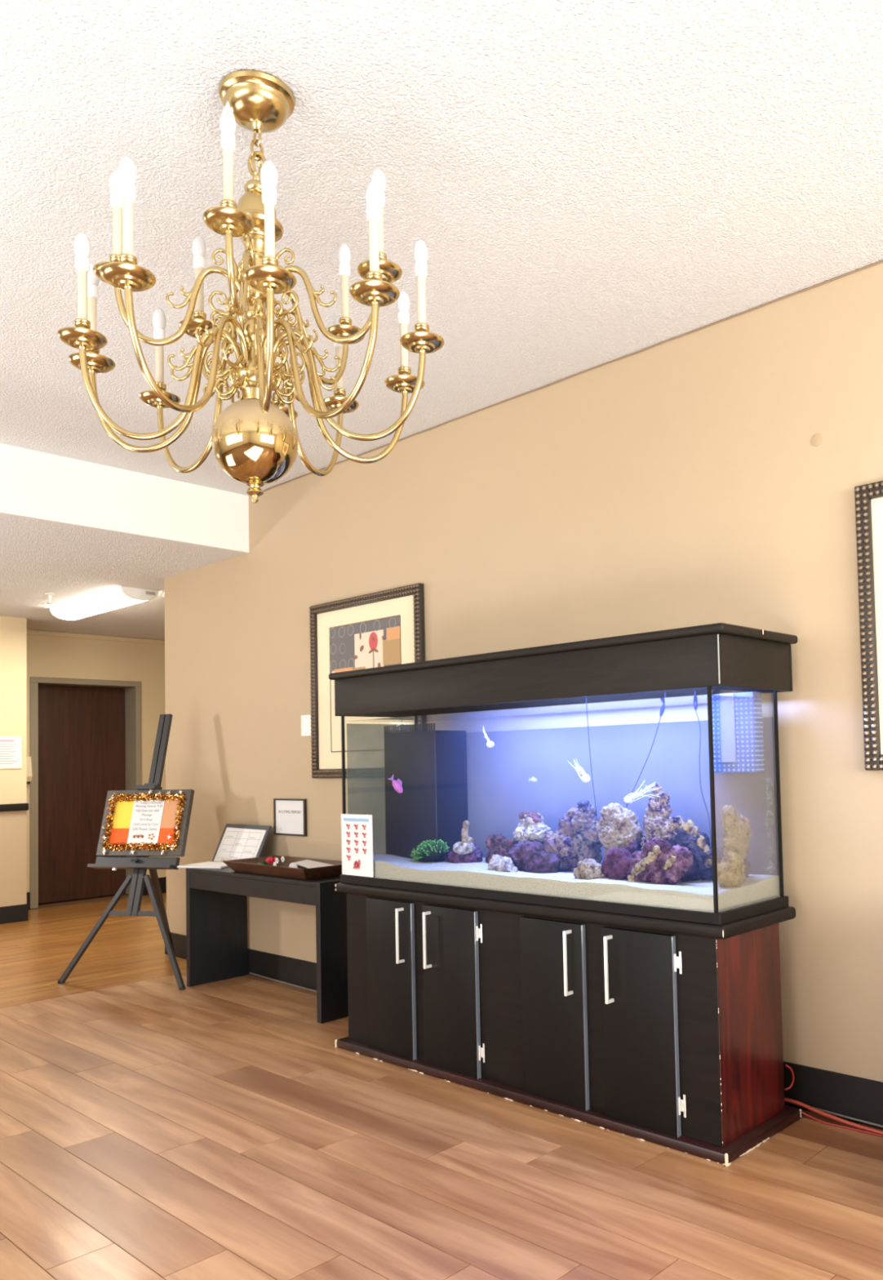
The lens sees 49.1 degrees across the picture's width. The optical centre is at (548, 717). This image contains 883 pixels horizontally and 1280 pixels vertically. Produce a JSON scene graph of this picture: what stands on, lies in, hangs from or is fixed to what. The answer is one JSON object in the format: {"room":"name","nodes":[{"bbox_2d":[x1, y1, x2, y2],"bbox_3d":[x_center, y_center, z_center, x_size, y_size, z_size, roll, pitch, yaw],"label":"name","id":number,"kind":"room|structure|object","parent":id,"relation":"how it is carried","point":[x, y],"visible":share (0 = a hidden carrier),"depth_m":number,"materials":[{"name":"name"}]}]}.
{"room":"lobby","nodes":[
{"label":"lobby","id":0,"kind":"room"},
{"bbox_2d":[0,616,26,906],"bbox_3d":[-6.620,0.382,5.825,1.225,2.413,5.989,-4,-3,42],"label":"wall","id":1,"kind":"structure","parent":0,"point":[13,630],"depth_m":7.59,"materials":[{"name":"beige paint"}]},
{"bbox_2d":[0,736,22,768],"bbox_3d":[-4.319,0.272,7.491,0.012,0.258,0.373,-4,-3,42],"label":"notice","id":2,"kind":"object","parent":1,"relation":"attached to","point":[11,747],"visible":1,"depth_m":7.56,"materials":[{"name":"beige paper"}]},
{"bbox_2d":[0,903,28,924],"bbox_3d":[-6.129,1.493,5.370,0.009,0.131,5.998,-4,-3,42],"label":"baseboard","id":3,"kind":"structure","parent":1,"relation":"attached to","point":[20,913],"depth_m":7.53,"materials":[{"name":"black plastic"}]},
{"bbox_2d":[0,803,28,811],"bbox_3d":[-6.106,0.658,5.434,0.035,0.057,5.896,-4,-3,42],"label":"trim","id":4,"kind":"structure","parent":1,"relation":"attached to","point":[16,806],"depth_m":7.54,"materials":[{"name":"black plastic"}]},
{"bbox_2d":[26,629,164,644],"bbox_3d":[-3.343,-0.717,9.628,0.018,0.038,4.010,-4,-3,42],"label":"trim","id":5,"kind":"structure","parent":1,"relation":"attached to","point":[28,632],"depth_m":8.72,"materials":[{"name":"beige paint"}]},
{"bbox_2d":[26,629,166,892],"bbox_3d":[-3.471,0.481,9.849,0.579,2.413,4.211,-4,-3,42],"label":"wall","id":6,"kind":"structure","parent":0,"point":[47,656],"depth_m":8.84,"materials":[{"name":"beige paint"}]},
{"bbox_2d":[26,756,32,783],"bbox_3d":[-4.476,0.449,8.227,0.075,0.235,0.050,-4,-3,42],"label":"wall dispenser","id":7,"kind":"object","parent":6,"relation":"attached to","point":[29,775],"visible":0.52,"depth_m":8.22,"materials":[{"name":"beige plastic"}]},
{"bbox_2d":[29,676,142,909],"bbox_3d":[-4.259,0.656,8.729,0.313,2.004,0.982,-4,-3,42],"label":"door","id":8,"kind":"structure","parent":6,"relation":"attached to","point":[85,735],"depth_m":8.75,"materials":[{"name":"brown wood"}]},
{"bbox_2d":[26,876,166,909],"bbox_3d":[-3.291,1.598,9.531,0.009,0.146,4.010,-4,-3,42],"label":"baseboard","id":9,"kind":"structure","parent":6,"relation":"attached to","point":[162,881],"depth_m":9.08,"materials":[{"name":"black plastic"}]},
{"bbox_2d":[0,513,247,640],"bbox_3d":[-4.091,-0.916,6.288,4.508,0.100,10.400,-4,-3,42],"label":"ceiling","id":10,"kind":"structure","parent":0,"point":[71,562],"depth_m":5.90,"materials":[{"name":"white paint"}]},
{"bbox_2d":[44,592,54,604],"bbox_3d":[-3.467,-0.830,6.655,0.060,0.070,0.060,-4,-3,42],"label":"sprinkler","id":11,"kind":"object","parent":10,"relation":"attached to","point":[50,594],"visible":1,"depth_m":6.65,"materials":[{"name":"silver metal"}]},
{"bbox_2d":[49,586,159,620],"bbox_3d":[-3.238,-0.818,6.946,1.220,0.079,0.260,-4,-3,42],"label":"ceiling light","id":12,"kind":"object","parent":10,"relation":"attached to","point":[122,597],"visible":1,"depth_m":6.77,"materials":[{"name":"white plastic"}]},
{"bbox_2d":[0,0,882,495],"bbox_3d":[-1.014,-1.554,0.888,7.272,0.100,6.400,-4,-3,42],"label":"ceiling","id":13,"kind":"structure","parent":0,"point":[585,184],"depth_m":2.55,"materials":[{"name":"white paint"}]},
{"bbox_2d":[57,69,444,502],"bbox_3d":[-0.682,-0.974,2.215,0.821,0.959,0.837,-1,-3,-18],"label":"chandelier","id":14,"kind":"object","parent":13,"relation":"hanging from","point":[255,440],"visible":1,"depth_m":2.15,"materials":[{"name":"gold metal"}]},
{"bbox_2d":[0,892,882,1279],"bbox_3d":[-1.308,1.435,3.760,11.800,0.120,10.400,-4,-3,42],"label":"floor","id":15,"kind":"structure","parent":0,"point":[151,1129],"depth_m":2.81,"materials":[{"name":"brown wood"}]},
{"bbox_2d":[57,714,185,990],"bbox_3d":[-2.269,0.722,5.421,0.861,1.508,0.738,-4,-3,42],"label":"easel","id":16,"kind":"object","parent":15,"relation":"on","point":[140,865],"visible":0.96,"depth_m":5.36,"materials":[{"name":"grey paint"}]},
{"bbox_2d":[96,789,194,856],"bbox_3d":[-2.282,0.589,5.409,0.564,0.377,0.138,-2,-3,16],"label":"framed sign","id":17,"kind":"object","parent":16,"relation":"on","point":[135,823],"visible":1,"depth_m":5.40,"materials":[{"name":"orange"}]},
{"bbox_2d":[133,833,155,839],"bbox_3d":[-2.274,0.667,5.386,0.147,0.036,0.010,-2,-3,17],"label":"art","id":18,"kind":"object","parent":17,"relation":"attached to","point":[135,836],"depth_m":5.38,"materials":[{"name":"white"}]},
{"bbox_2d":[186,866,348,1023],"bbox_3d":[-1.388,1.108,4.919,1.238,0.638,0.350,-4,-3,42],"label":"console table","id":19,"kind":"object","parent":15,"relation":"on","point":[216,899],"visible":0.65,"depth_m":4.93,"materials":[{"name":"black laminate"}]},
{"bbox_2d":[177,858,228,868],"bbox_3d":[-1.842,0.798,5.259,0.294,0.030,0.229,-2,-3,21],"label":"open binder","id":20,"kind":"object","parent":19,"relation":"on","point":[209,864],"visible":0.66,"depth_m":5.20,"materials":[{"name":"grey paper"}]},
{"bbox_2d":[212,823,271,862],"bbox_3d":[-1.708,0.709,5.358,0.460,0.218,0.130,-4,-3,42],"label":"calendar board","id":21,"kind":"object","parent":19,"relation":"on","point":[237,842],"visible":0.88,"depth_m":5.34,"materials":[{"name":"grey paper"}]},
{"bbox_2d":[222,855,342,879],"bbox_3d":[-1.312,0.755,4.842,0.738,0.056,0.321,-4,-3,42],"label":"serving tray","id":22,"kind":"object","parent":19,"relation":"on","point":[250,865],"visible":0.76,"depth_m":4.75,"materials":[{"name":"brown wood"}]},
{"bbox_2d":[257,856,277,865],"bbox_3d":[-1.468,0.746,4.997,0.074,0.054,0.186,0,-3,-32],"label":"rose","id":23,"kind":"object","parent":22,"relation":"on","point":[270,860],"visible":0.96,"depth_m":4.94,"materials":[{"name":"red plant"}]},
{"bbox_2d":[273,856,284,866],"bbox_3d":[-1.392,0.741,4.908,0.079,0.063,0.045,-4,-3,42],"label":"sprig","id":24,"kind":"object","parent":22,"relation":"on","point":[282,857],"visible":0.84,"depth_m":4.90,"materials":[{"name":"white plant"}]},
{"bbox_2d":[288,859,333,868],"bbox_3d":[-1.181,0.741,4.748,0.306,0.048,0.161,-4,-3,42],"label":"open book","id":25,"kind":"object","parent":22,"relation":"in","point":[306,864],"visible":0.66,"depth_m":4.76,"materials":[{"name":"white paper"}]},
{"bbox_2d":[249,972,316,991],"bbox_3d":[-1.264,1.415,5.018,1.100,0.021,0.015,-4,-3,42],"label":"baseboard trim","id":26,"kind":"structure","parent":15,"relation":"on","point":[250,972],"depth_m":5.16,"materials":[{"name":"brown plastic"}]},
{"bbox_2d":[334,882,801,1166],"bbox_3d":[-0.046,0.996,3.554,1.892,0.685,0.486,-4,-3,42],"label":"base cabinet","id":27,"kind":"object","parent":15,"relation":"on","point":[666,1033],"visible":0.99,"depth_m":3.14,"materials":[{"name":"black wood"}]},
{"bbox_2d":[328,622,798,924],"bbox_3d":[-0.047,0.211,3.606,1.948,0.888,0.477,-4,-3,42],"label":"aquarium","id":28,"kind":"object","parent":27,"relation":"on","point":[449,779],"visible":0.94,"depth_m":3.46,"materials":[{"name":"black glass"}]},
{"bbox_2d":[341,813,373,877],"bbox_3d":[-0.795,0.527,3.967,0.210,0.254,0.006,-4,-3,42],"label":"chart","id":29,"kind":"object","parent":28,"relation":"attached to","point":[357,835],"visible":1,"depth_m":3.96,"materials":[{"name":"white paper"}]},
{"bbox_2d":[387,774,403,793],"bbox_3d":[-0.647,0.278,4.050,0.068,0.082,0.019,-2,-3,20],"label":"fish","id":30,"kind":"object","parent":28,"relation":"in","point":[397,784],"visible":1,"depth_m":4.04},
{"bbox_2d":[482,727,494,747],"bbox_3d":[-0.240,0.073,3.764,0.064,0.090,0.032,-4,-3,42],"label":"jellyfish","id":31,"kind":"object","parent":28,"relation":"in","point":[490,744],"visible":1,"depth_m":3.75,"materials":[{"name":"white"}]},
{"bbox_2d":[346,853,714,912],"bbox_3d":[-0.047,0.596,3.581,1.803,0.100,0.392,-4,-3,42],"label":"sand","id":32,"kind":"object","parent":28,"relation":"in","point":[698,895],"visible":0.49,"depth_m":3.30,"materials":[{"name":"beige sand"}]},
{"bbox_2d":[410,839,449,862],"bbox_3d":[-0.488,0.551,3.962,0.194,0.102,0.117,-4,-3,42],"label":"anemone","id":33,"kind":"object","parent":32,"relation":"on","point":[427,852],"visible":0.99,"depth_m":3.93,"materials":[{"name":"green"}]},
{"bbox_2d":[444,842,483,862],"bbox_3d":[-0.349,0.564,3.900,0.207,0.118,0.107,-3,-3,29],"label":"rock","id":34,"kind":"object","parent":32,"relation":"on","point":[476,856],"visible":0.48,"depth_m":3.85,"materials":[{"name":"purple stone"}]},
{"bbox_2d":[453,820,475,855],"bbox_3d":[-0.342,0.483,3.857,0.111,0.141,0.070,-4,-3,42],"label":"coral","id":35,"kind":"object","parent":34,"relation":"on","point":[466,846],"visible":1,"depth_m":3.84},
{"bbox_2d":[484,833,518,863],"bbox_3d":[-0.176,0.534,3.801,0.177,0.145,0.106,-4,-3,42],"label":"rock","id":36,"kind":"object","parent":32,"relation":"on","point":[497,844],"visible":0.57,"depth_m":3.79,"materials":[{"name":"purple stone"}]},
{"bbox_2d":[488,854,518,872],"bbox_3d":[-0.169,0.553,3.567,0.129,0.086,0.076,-4,-3,42],"label":"rock","id":37,"kind":"object","parent":32,"relation":"on","point":[499,863],"visible":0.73,"depth_m":3.54,"materials":[{"name":"white stone"}]},
{"bbox_2d":[512,811,553,845],"bbox_3d":[-0.062,0.475,3.675,0.174,0.235,0.116,-4,-3,42],"label":"rock","id":38,"kind":"object","parent":32,"relation":"on","point":[532,828],"visible":0.51,"depth_m":3.64,"materials":[{"name":"white stone"}]},
{"bbox_2d":[507,840,560,873],"bbox_3d":[-0.050,0.528,3.578,0.232,0.138,0.114,-4,-3,44],"label":"rock","id":39,"kind":"object","parent":32,"relation":"on","point":[530,856],"visible":0.86,"depth_m":3.54,"materials":[{"name":"purple stone"}]},
{"bbox_2d":[543,831,577,871],"bbox_3d":[0.049,0.500,3.565,0.174,0.158,0.103,-4,-3,42],"label":"rock","id":40,"kind":"object","parent":32,"relation":"on","point":[562,846],"visible":0.77,"depth_m":3.54,"materials":[{"name":"purple stone"}]},
{"bbox_2d":[557,807,579,871],"bbox_3d":[0.092,0.457,3.576,0.136,0.250,0.088,-4,-3,42],"label":"rock","id":41,"kind":"object","parent":32,"relation":"on","point":[565,826],"visible":0.38,"depth_m":3.55,"materials":[{"name":"purple stone"}]},
{"bbox_2d":[571,799,603,863],"bbox_3d":[0.143,0.442,3.492,0.148,0.291,0.102,-4,-3,42],"label":"rock","id":42,"kind":"object","parent":32,"relation":"on","point":[587,844],"visible":0.73,"depth_m":3.46,"materials":[{"name":"stone"}]},
{"bbox_2d":[573,857,605,879],"bbox_3d":[0.143,0.529,3.293,0.128,0.088,0.093,-4,-3,42],"label":"rock","id":43,"kind":"object","parent":32,"relation":"on","point":[588,868],"visible":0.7,"depth_m":3.26,"materials":[{"name":"beige stone"}]},
{"bbox_2d":[601,847,631,879],"bbox_3d":[0.245,0.501,3.248,0.152,0.123,0.102,-4,-3,42],"label":"rock","id":44,"kind":"object","parent":32,"relation":"on","point":[615,864],"visible":0.7,"depth_m":3.22,"materials":[{"name":"purple stone"}]},
{"bbox_2d":[595,802,643,855],"bbox_3d":[0.256,0.431,3.354,0.196,0.269,0.130,-4,-3,42],"label":"rock","id":45,"kind":"object","parent":32,"relation":"on","point":[620,827],"visible":0.61,"depth_m":3.32,"materials":[{"name":"beige stone"}]},
{"bbox_2d":[626,836,693,884],"bbox_3d":[0.361,0.480,3.147,0.240,0.176,0.113,-4,-3,42],"label":"rock","id":46,"kind":"object","parent":32,"relation":"on","point":[658,862],"visible":0.93,"depth_m":3.11,"materials":[{"name":"purple stone"}]},
{"bbox_2d":[640,782,683,851],"bbox_3d":[0.387,0.393,3.246,0.124,0.349,0.168,0,-3,-31],"label":"rock","id":47,"kind":"object","parent":32,"relation":"on","point":[657,822],"visible":0.44,"depth_m":3.23,"materials":[{"name":"stone"}]},
{"bbox_2d":[666,819,712,881],"bbox_3d":[0.474,0.444,3.190,0.197,0.217,0.120,-4,-3,42],"label":"rock","id":48,"kind":"object","parent":32,"relation":"on","point":[689,836],"visible":0.72,"depth_m":3.15,"materials":[{"name":"stone"}]},
{"bbox_2d":[699,869,713,880],"bbox_3d":[0.547,0.501,3.200,0.271,0.141,0.127,-4,-3,42],"label":"rock","id":49,"kind":"object","parent":32,"relation":"on","point":[704,876],"visible":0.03,"depth_m":3.15,"materials":[{"name":"stone"}]},
{"bbox_2d":[528,777,537,782],"bbox_3d":[-0.059,0.239,3.720,0.041,0.022,0.009,-4,-3,42],"label":"fish","id":50,"kind":"object","parent":28,"relation":"in","point":[533,780],"visible":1,"depth_m":3.71},
{"bbox_2d":[334,630,792,717],"bbox_3d":[-0.043,-0.139,3.616,1.923,0.182,0.460,-4,-3,42],"label":"hood","id":51,"kind":"object","parent":28,"relation":"attached to","point":[675,663],"depth_m":3.22,"materials":[{"name":"black wood"}]},
{"bbox_2d":[573,759,590,782],"bbox_3d":[0.112,0.190,3.448,0.091,0.088,0.034,-4,-3,42],"label":"jellyfish","id":52,"kind":"object","parent":28,"relation":"in","point":[585,778],"visible":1,"depth_m":3.42,"materials":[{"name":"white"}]},
{"bbox_2d":[586,697,597,820],"bbox_3d":[0.158,0.152,3.489,0.037,0.450,0.003,-4,-3,42],"label":"cable","id":53,"kind":"object","parent":28,"relation":"hanging from","point":[586,698],"visible":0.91,"depth_m":3.49,"materials":[{"name":"blue plastic"}]},
{"bbox_2d":[624,780,662,803],"bbox_3d":[0.317,0.251,3.239,0.145,0.081,0.030,-4,-3,42],"label":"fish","id":54,"kind":"object","parent":28,"relation":"in","point":[627,799],"visible":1,"depth_m":3.25,"materials":[{"name":"white"}]},
{"bbox_2d":[626,692,666,808],"bbox_3d":[0.336,0.131,3.344,0.192,0.430,0.015,-4,-3,42],"label":"cable","id":55,"kind":"object","parent":28,"relation":"hanging from","point":[663,707],"visible":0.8,"depth_m":3.31,"materials":[{"name":"blue plastic"}]},
{"bbox_2d":[693,691,711,846],"bbox_3d":[0.521,0.172,3.232,0.055,0.530,0.015,-4,-3,42],"label":"cable","id":56,"kind":"object","parent":28,"relation":"hanging from","point":[695,704],"visible":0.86,"depth_m":3.24,"materials":[{"name":"blue plastic"}]},
{"bbox_2d":[785,1064,794,1090],"bbox_3d":[0.783,1.167,3.107,0.031,0.084,0.009,-2,-2,8],"label":"wire","id":57,"kind":"object","parent":27,"relation":"hanging from","point":[788,1066],"visible":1,"depth_m":3.10,"materials":[{"name":"red"}]},
{"bbox_2d":[784,1097,882,1134],"bbox_3d":[1.146,1.258,2.842,1.101,0.037,0.016,-4,-3,43],"label":"extension cord","id":58,"kind":"object","parent":15,"relation":"on","point":[786,1100],"visible":0.77,"depth_m":3.06,"materials":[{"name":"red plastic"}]},
{"bbox_2d":[801,1111,882,1137],"bbox_3d":[0.921,1.278,3.014,0.266,0.022,0.010,-3,-3,39],"label":"wire","id":59,"kind":"object","parent":15,"relation":"on","point":[803,1113],"visible":1,"depth_m":3.01,"materials":[{"name":"red"}]},
{"bbox_2d":[811,1106,882,1127],"bbox_3d":[1.233,1.260,2.820,1.140,0.019,0.009,-4,-3,42],"label":"cord","id":60,"kind":"object","parent":15,"relation":"on","point":[820,1109],"visible":0.64,"depth_m":3.06,"materials":[{"name":"plastic"}]},
{"bbox_2d":[164,262,882,1082],"bbox_3d":[0.700,-0.059,3.480,8.290,2.744,0.200,-4,-3,42],"label":"wall","id":61,"kind":"structure","parent":0,"point":[682,482],"depth_m":3.70,"materials":[{"name":"beige paint"}]},
{"bbox_2d":[0,443,248,552],"bbox_3d":[-3.798,-1.171,3.223,0.020,0.331,6.200,-4,-3,42],"label":"soffit","id":62,"kind":"object","parent":61,"relation":"attached to","point":[34,484],"depth_m":4.97,"materials":[{"name":"white paint"}]},
{"bbox_2d":[273,798,306,836],"bbox_3d":[-1.400,0.537,5.188,0.294,0.198,0.017,-4,-3,42],"label":"sign","id":63,"kind":"object","parent":61,"relation":"attached to","point":[290,815],"visible":1,"depth_m":5.18,"materials":[{"name":"white paper"}]},
{"bbox_2d":[301,714,311,736],"bbox_3d":[-1.293,0.040,5.111,0.090,0.112,0.007,-4,-3,42],"label":"wall plate","id":64,"kind":"object","parent":61,"relation":"attached to","point":[306,723],"visible":0.93,"depth_m":5.11,"materials":[{"name":"white plastic"}]},
{"bbox_2d":[309,582,426,777],"bbox_3d":[-0.915,-0.158,4.758,0.885,0.909,0.037,-4,-3,42],"label":"framed picture","id":65,"kind":"object","parent":61,"relation":"attached to","point":[385,628],"visible":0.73,"depth_m":4.82,"materials":[{"name":"brown metal"}]},
{"bbox_2d":[165,932,882,1128],"bbox_3d":[0.586,1.243,3.412,8.090,0.143,0.009,-4,-3,42],"label":"baseboard","id":66,"kind":"structure","parent":61,"relation":"attached to","point":[853,1096],"depth_m":3.16,"materials":[{"name":"black plastic"}]},
{"bbox_2d":[262,260,882,491],"bbox_3d":[0.885,-1.443,3.207,6.960,0.010,0.006,-4,-3,42],"label":"trim","id":67,"kind":"structure","parent":61,"relation":"attached to","point":[881,261],"depth_m":3.72,"materials":[{"name":"brown"}]},
{"bbox_2d":[810,433,822,446],"bbox_3d":[0.895,-0.927,3.190,0.042,0.042,0.002,-4,-3,42],"label":"wall cap","id":68,"kind":"object","parent":61,"relation":"attached to","point":[816,440],"depth_m":3.19,"materials":[{"name":"beige paint"}]},
{"bbox_2d":[854,480,882,770],"bbox_3d":[1.327,-0.309,2.765,0.882,0.910,0.037,-4,-3,42],"label":"framed picture","id":69,"kind":"object","parent":61,"relation":"attached to","point":[868,498],"visible":1,"depth_m":3.03,"materials":[{"name":"brown metal"}]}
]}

